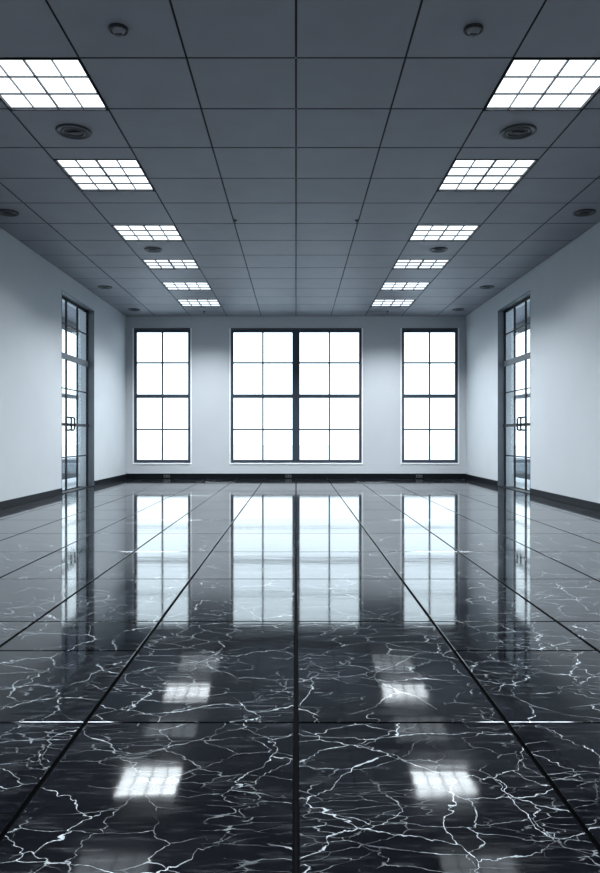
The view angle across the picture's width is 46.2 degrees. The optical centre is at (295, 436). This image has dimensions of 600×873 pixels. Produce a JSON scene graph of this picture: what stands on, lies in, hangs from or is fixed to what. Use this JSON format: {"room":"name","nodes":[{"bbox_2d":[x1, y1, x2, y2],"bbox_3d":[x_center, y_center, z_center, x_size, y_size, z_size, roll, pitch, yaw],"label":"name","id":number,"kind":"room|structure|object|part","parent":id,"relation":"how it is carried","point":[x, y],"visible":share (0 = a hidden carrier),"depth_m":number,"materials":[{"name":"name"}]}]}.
{"room":"empty office room","nodes":[
{"label":"empty office room","id":0,"kind":"room"},
{"bbox_2d":[0,227,125,501],"bbox_3d":[-4.415,-1.000,7.950,0.330,4.500,19.900,0,0,0],"label":"wall","id":1,"kind":"structure","parent":0,"point":[31,287],"depth_m":11.79,"materials":[{"name":"white paint"}]},
{"bbox_2d":[0,474,125,509],"bbox_3d":[-4.241,0.993,7.776,0.018,0.115,19.552,0,0,0],"label":"baseboard","id":2,"kind":"structure","parent":1,"relation":"attached to","point":[5,504],"depth_m":11.64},
{"bbox_2d":[62,301,75,334],"bbox_3d":[-5.290,-2.975,15.150,1.420,0.450,8.300,0,0,0],"label":"canopy","id":3,"kind":"object","parent":1,"relation":"attached to","point":[71,312],"visible":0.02,"depth_m":17.96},
{"bbox_2d":[62,291,93,493],"bbox_3d":[-4.327,-0.800,13.773,0.162,3.700,2.055,0,0,0],"label":"door","id":4,"kind":"structure","parent":1,"relation":"in","point":[89,362],"depth_m":14.72,"materials":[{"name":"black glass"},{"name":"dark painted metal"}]},
{"bbox_3d":[-4.327,-0.245,13.450,0.088,0.284,0.034,0,0,0],"label":"handle","id":5,"kind":"part","parent":4,"relation":"part of","materials":[{"name":"metal"}]},
{"bbox_3d":[-4.327,-0.245,13.660,0.088,0.284,0.034,0,0,0],"label":"handle","id":6,"kind":"part","parent":4,"relation":"part of","materials":[{"name":"metal"}]},
{"bbox_2d":[62,477,75,489],"bbox_3d":[-6.290,1.205,15.500,3.420,0.270,13.000,0,0,0],"label":"pavement","id":7,"kind":"structure","parent":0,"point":[71,482],"depth_m":16.00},
{"bbox_2d":[62,393,75,479],"bbox_3d":[-5.260,0.030,16.250,0.080,2.080,7.500,0,0,0],"label":"fence","id":8,"kind":"object","parent":7,"relation":"on","point":[71,462],"visible":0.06,"depth_m":16.30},
{"bbox_3d":[-5.260,0.900,16.250,0.060,0.140,7.500,0,0,0],"label":"rail","id":9,"kind":"part","parent":8,"relation":"part of","materials":[{"name":"silver metal"}]},
{"bbox_3d":[-5.260,0.545,16.250,0.060,0.090,7.500,0,0,0],"label":"rail","id":10,"kind":"part","parent":8,"relation":"part of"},
{"bbox_3d":[-5.260,-0.930,16.250,0.060,0.100,7.500,0,0,0],"label":"rail","id":11,"kind":"part","parent":8,"relation":"part of","materials":[{"name":"grey metal"}]},
{"bbox_3d":[-5.260,0.710,16.250,0.010,0.240,7.500,0,0,0],"label":"panel","id":12,"kind":"part","parent":8,"relation":"part of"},
{"bbox_2d":[126,316,465,473],"bbox_3d":[0.000,-1.000,17.735,8.500,4.500,0.330,0,0,0],"label":"wall","id":13,"kind":"structure","parent":0,"point":[210,334],"depth_m":17.57,"materials":[{"name":"white paint"}]},
{"bbox_2d":[132,328,191,463],"bbox_3d":[-3.345,-1.005,17.613,1.482,3.402,0.114,0,0,0],"label":"window","id":14,"kind":"structure","parent":13,"relation":"in","point":[135,331],"depth_m":17.57,"materials":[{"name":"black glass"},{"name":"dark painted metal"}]},
{"bbox_3d":[-3.345,-2.688,17.563,1.410,0.036,0.014,0,0,0],"label":"head trim","id":15,"kind":"part","parent":14,"relation":"part of","materials":[{"name":"metal"}]},
{"bbox_2d":[229,328,362,463],"bbox_3d":[0.005,-1.005,17.613,3.342,3.402,0.114,0,0,0],"label":"window","id":16,"kind":"structure","parent":13,"relation":"in","point":[295,395],"depth_m":17.57,"materials":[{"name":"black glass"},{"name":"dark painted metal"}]},
{"bbox_3d":[0.005,-2.688,17.563,3.270,0.036,0.014,0,0,0],"label":"head trim","id":17,"kind":"part","parent":16,"relation":"part of","materials":[{"name":"metal"}]},
{"bbox_2d":[126,474,465,478],"bbox_3d":[0.000,0.988,17.561,8.500,0.125,0.018,0,0,0],"label":"baseboard","id":18,"kind":"structure","parent":13,"relation":"attached to","point":[128,476],"depth_m":17.55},
{"bbox_2d":[400,328,458,463],"bbox_3d":[3.345,-1.005,17.613,1.472,3.402,0.114,0,0,0],"label":"window","id":19,"kind":"structure","parent":13,"relation":"in","point":[455,331],"depth_m":17.57,"materials":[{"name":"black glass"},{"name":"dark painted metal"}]},
{"bbox_3d":[3.345,-2.688,17.563,1.400,0.036,0.014,0,0,0],"label":"head trim","id":20,"kind":"part","parent":19,"relation":"part of","materials":[{"name":"metal"}]},
{"bbox_2d":[0,479,599,872],"bbox_3d":[0.000,1.150,7.785,9.160,0.200,19.570,0,0,0],"label":"floor","id":21,"kind":"structure","parent":0,"point":[197,675],"depth_m":3.04,"materials":[{"name":"black stone"}]},
{"bbox_2d":[0,0,599,315],"bbox_3d":[0.000,-3.123,7.785,8.500,0.254,19.570,0,0,0],"label":"ceiling","id":22,"kind":"structure","parent":0,"point":[294,122],"depth_m":7.31,"materials":[{"name":"tile"}]},
{"bbox_2d":[0,209,18,216],"bbox_3d":[-3.860,-2.990,9.410,0.290,0.020,0.290,0,0,0],"label":"recessed light","id":23,"kind":"object","parent":22,"relation":"in","point":[4,212],"visible":1,"depth_m":9.39,"materials":[{"name":"black metal"}]},
{"bbox_2d":[0,57,107,110],"bbox_3d":[-2.175,-3.034,6.025,0.898,0.073,0.878,0,0,0],"label":"ceiling light","id":24,"kind":"object","parent":22,"relation":"attached to","point":[26,83],"visible":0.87,"depth_m":6.05,"materials":[{"name":"white plastic"}]},
{"bbox_2d":[55,124,91,139],"bbox_3d":[-2.185,-2.990,6.910,0.344,0.020,0.344,0,0,0],"label":"air vent","id":25,"kind":"object","parent":22,"relation":"in","point":[71,131],"visible":1,"depth_m":6.89,"materials":[{"name":"black metal"}]},
{"bbox_2d":[54,159,154,191],"bbox_3d":[-2.175,-3.034,8.111,0.898,0.073,0.986,0,0,0],"label":"ceiling light","id":26,"kind":"object","parent":22,"relation":"attached to","point":[89,175],"visible":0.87,"depth_m":8.10,"materials":[{"name":"white plastic"}]},
{"bbox_2d":[98,285,112,288],"bbox_3d":[-3.830,-2.990,14.100,0.290,0.020,0.290,0,0,0],"label":"recessed light","id":27,"kind":"object","parent":22,"relation":"in","point":[100,286],"visible":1,"depth_m":14.08,"materials":[{"name":"black metal"}]},
{"bbox_2d":[108,23,128,36],"bbox_3d":[-1.305,-2.985,5.170,0.144,0.055,0.144,0,0,0],"label":"recessed light","id":28,"kind":"object","parent":22,"relation":"in","point":[118,29],"visible":1,"depth_m":5.14,"materials":[{"name":"black metal"}]},
{"bbox_2d":[127,308,139,310],"bbox_3d":[-3.830,-2.990,16.600,0.290,0.020,0.290,0,0,0],"label":"recessed light","id":29,"kind":"object","parent":22,"relation":"in","point":[129,309],"visible":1,"depth_m":16.53,"materials":[{"name":"black metal"}]},
{"bbox_2d":[111,225,183,241],"bbox_3d":[-2.175,-3.034,10.400,0.898,0.073,0.818,0,0,0],"label":"ceiling light","id":30,"kind":"object","parent":22,"relation":"attached to","point":[129,233],"visible":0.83,"depth_m":10.47,"materials":[{"name":"white plastic"}]},
{"bbox_2d":[144,247,161,252],"bbox_3d":[-2.290,-2.990,11.280,0.290,0.020,0.290,0,0,0],"label":"recessed light","id":31,"kind":"object","parent":22,"relation":"in","point":[148,249],"visible":1,"depth_m":11.25,"materials":[{"name":"black metal"}]},
{"bbox_2d":[141,259,199,269],"bbox_3d":[-2.175,-3.034,12.275,0.898,0.073,0.698,0,0,0],"label":"ceiling light","id":32,"kind":"object","parent":22,"relation":"attached to","point":[152,264],"visible":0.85,"depth_m":12.35,"materials":[{"name":"white plastic"}]},
{"bbox_2d":[144,260,197,267],"bbox_3d":[-2.175,-3.025,12.275,0.874,0.006,0.674,0,0,0],"label":"diffuser","id":33,"kind":"object","parent":32,"relation":"attached to","point":[149,263],"depth_m":12.28,"materials":[{"name":"white plastic"}]},
{"bbox_2d":[161,282,211,290],"bbox_3d":[-2.175,-3.034,14.070,0.898,0.073,0.748,0,0,0],"label":"ceiling light","id":34,"kind":"object","parent":22,"relation":"attached to","point":[170,286],"visible":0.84,"depth_m":14.16,"materials":[{"name":"white plastic"}]},
{"bbox_2d":[164,283,209,288],"bbox_3d":[-2.175,-3.025,14.070,0.874,0.006,0.724,0,0,0],"label":"diffuser","id":35,"kind":"object","parent":34,"relation":"attached to","point":[168,285],"depth_m":14.07,"materials":[{"name":"white plastic"}]},
{"bbox_2d":[176,299,220,306],"bbox_3d":[-2.175,-3.034,15.840,0.898,0.073,0.868,0,0,0],"label":"ceiling light","id":36,"kind":"object","parent":22,"relation":"attached to","point":[183,302],"visible":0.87,"depth_m":15.85,"materials":[{"name":"white plastic"}]},
{"bbox_2d":[371,299,415,306],"bbox_3d":[2.175,-3.034,15.840,0.898,0.073,0.868,0,0,0],"label":"ceiling light","id":37,"kind":"object","parent":22,"relation":"attached to","point":[377,302],"visible":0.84,"depth_m":15.85,"materials":[{"name":"white plastic"}]},
{"bbox_2d":[380,282,430,290],"bbox_3d":[2.175,-3.034,14.070,0.898,0.073,0.748,0,0,0],"label":"ceiling light","id":38,"kind":"object","parent":22,"relation":"attached to","point":[387,286],"visible":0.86,"depth_m":14.16,"materials":[{"name":"white plastic"}]},
{"bbox_2d":[382,283,427,288],"bbox_3d":[2.175,-3.025,14.070,0.874,0.006,0.724,0,0,0],"label":"diffuser","id":39,"kind":"object","parent":38,"relation":"attached to","point":[386,285],"depth_m":14.07,"materials":[{"name":"white plastic"}]},
{"bbox_2d":[392,259,450,269],"bbox_3d":[2.175,-3.034,12.275,0.898,0.073,0.698,0,0,0],"label":"ceiling light","id":40,"kind":"object","parent":22,"relation":"attached to","point":[401,264],"visible":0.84,"depth_m":12.35,"materials":[{"name":"white plastic"}]},
{"bbox_2d":[394,260,447,267],"bbox_3d":[2.175,-3.025,12.275,0.874,0.006,0.674,0,0,0],"label":"diffuser","id":41,"kind":"object","parent":40,"relation":"attached to","point":[399,263],"depth_m":12.28,"materials":[{"name":"white plastic"}]},
{"bbox_2d":[430,247,447,252],"bbox_3d":[2.290,-2.990,11.280,0.290,0.020,0.290,0,0,0],"label":"recessed light","id":42,"kind":"object","parent":22,"relation":"in","point":[436,249],"visible":1,"depth_m":11.25,"materials":[{"name":"black metal"}]},
{"bbox_2d":[408,225,480,241],"bbox_3d":[2.175,-3.034,10.400,0.898,0.073,0.818,0,0,0],"label":"ceiling light","id":43,"kind":"object","parent":22,"relation":"attached to","point":[422,233],"visible":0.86,"depth_m":10.47,"materials":[{"name":"white plastic"}]},
{"bbox_2d":[452,308,464,310],"bbox_3d":[3.830,-2.990,16.600,0.290,0.020,0.290,0,0,0],"label":"recessed light","id":44,"kind":"object","parent":22,"relation":"in","point":[456,309],"visible":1,"depth_m":16.53,"materials":[{"name":"black metal"}]},
{"bbox_2d":[463,23,483,36],"bbox_3d":[1.305,-2.985,5.170,0.144,0.055,0.144,0,0,0],"label":"recessed light","id":45,"kind":"object","parent":22,"relation":"in","point":[473,29],"visible":1,"depth_m":5.14,"materials":[{"name":"black metal"}]},
{"bbox_2d":[479,285,493,288],"bbox_3d":[3.830,-2.990,14.100,0.290,0.020,0.290,0,0,0],"label":"recessed light","id":46,"kind":"object","parent":22,"relation":"in","point":[486,286],"visible":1,"depth_m":14.08,"materials":[{"name":"black metal"}]},
{"bbox_2d":[437,159,537,191],"bbox_3d":[2.175,-3.034,8.111,0.898,0.073,0.986,0,0,0],"label":"ceiling light","id":47,"kind":"object","parent":22,"relation":"attached to","point":[464,175],"visible":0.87,"depth_m":8.10,"materials":[{"name":"white plastic"}]},
{"bbox_2d":[500,124,536,139],"bbox_3d":[2.185,-2.990,6.910,0.344,0.020,0.344,0,0,0],"label":"recessed light","id":48,"kind":"object","parent":22,"relation":"in","point":[517,131],"visible":1,"depth_m":6.89,"materials":[{"name":"black metal"}]},
{"bbox_2d":[484,57,599,110],"bbox_3d":[2.175,-3.034,6.025,0.898,0.073,0.878,0,0,0],"label":"ceiling light","id":49,"kind":"object","parent":22,"relation":"attached to","point":[528,83],"visible":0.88,"depth_m":6.02,"materials":[{"name":"white plastic"}]},
{"bbox_2d":[573,209,595,216],"bbox_3d":[3.860,-2.990,9.410,0.290,0.020,0.290,0,0,0],"label":"recessed light","id":50,"kind":"object","parent":22,"relation":"in","point":[584,212],"visible":1,"depth_m":9.39,"materials":[{"name":"black metal"}]},
{"bbox_2d":[516,477,529,489],"bbox_3d":[6.290,1.205,15.500,3.420,0.270,13.000,0,0,0],"label":"pavement","id":51,"kind":"structure","parent":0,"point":[520,482],"depth_m":16.00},
{"bbox_2d":[516,393,529,479],"bbox_3d":[5.260,0.030,16.250,0.080,2.080,7.500,0,0,0],"label":"fence","id":52,"kind":"object","parent":51,"relation":"on","point":[520,462],"visible":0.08,"depth_m":16.30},
{"bbox_3d":[5.260,0.900,16.250,0.060,0.140,7.500,0,0,0],"label":"rail","id":53,"kind":"part","parent":52,"relation":"part of","materials":[{"name":"silver metal"}]},
{"bbox_3d":[5.260,0.545,16.250,0.060,0.090,7.500,0,0,0],"label":"rail","id":54,"kind":"part","parent":52,"relation":"part of","materials":[{"name":"silver metal"}]},
{"bbox_3d":[5.260,-0.930,16.250,0.060,0.100,7.500,0,0,0],"label":"rail","id":55,"kind":"part","parent":52,"relation":"part of","materials":[{"name":"grey metal"}]},
{"bbox_3d":[5.260,0.710,16.250,0.010,0.240,7.500,0,0,0],"label":"panel","id":56,"kind":"part","parent":52,"relation":"part of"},
{"bbox_2d":[466,222,599,502],"bbox_3d":[4.415,-1.000,7.950,0.330,4.500,19.900,0,0,0],"label":"wall","id":57,"kind":"structure","parent":0,"point":[564,289],"depth_m":11.60,"materials":[{"name":"white paint"}]},
{"bbox_2d":[498,291,529,493],"bbox_3d":[4.327,-0.800,13.773,0.162,3.700,2.055,0,0,0],"label":"door","id":58,"kind":"structure","parent":57,"relation":"in","point":[502,362],"depth_m":14.72,"materials":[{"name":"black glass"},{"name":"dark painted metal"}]},
{"bbox_3d":[4.327,-0.245,13.660,0.088,0.284,0.034,0,0,0],"label":"handle","id":59,"kind":"part","parent":58,"relation":"part of","materials":[{"name":"metal"}]},
{"bbox_3d":[4.327,-0.245,13.450,0.088,0.284,0.034,0,0,0],"label":"handle","id":60,"kind":"part","parent":58,"relation":"part of","materials":[{"name":"metal"}]},
{"bbox_2d":[516,301,529,334],"bbox_3d":[5.290,-2.975,15.150,1.420,0.450,8.300,0,0,0],"label":"canopy","id":61,"kind":"object","parent":57,"relation":"attached to","point":[520,312],"visible":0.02,"depth_m":17.96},
{"bbox_2d":[466,474,599,511],"bbox_3d":[4.241,0.993,7.776,0.018,0.115,19.552,0,0,0],"label":"baseboard","id":62,"kind":"structure","parent":57,"relation":"attached to","point":[586,504],"depth_m":11.42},
{"label":"outside","id":63,"kind":"structure","parent":0,"visible":0},
{"bbox_2d":[62,445,529,459],"bbox_3d":[0.000,1.450,45.000,120.000,0.200,130.000,0,0,0],"label":"ground","id":64,"kind":"structure","parent":63,"point":[144,452],"depth_m":59.32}
]}

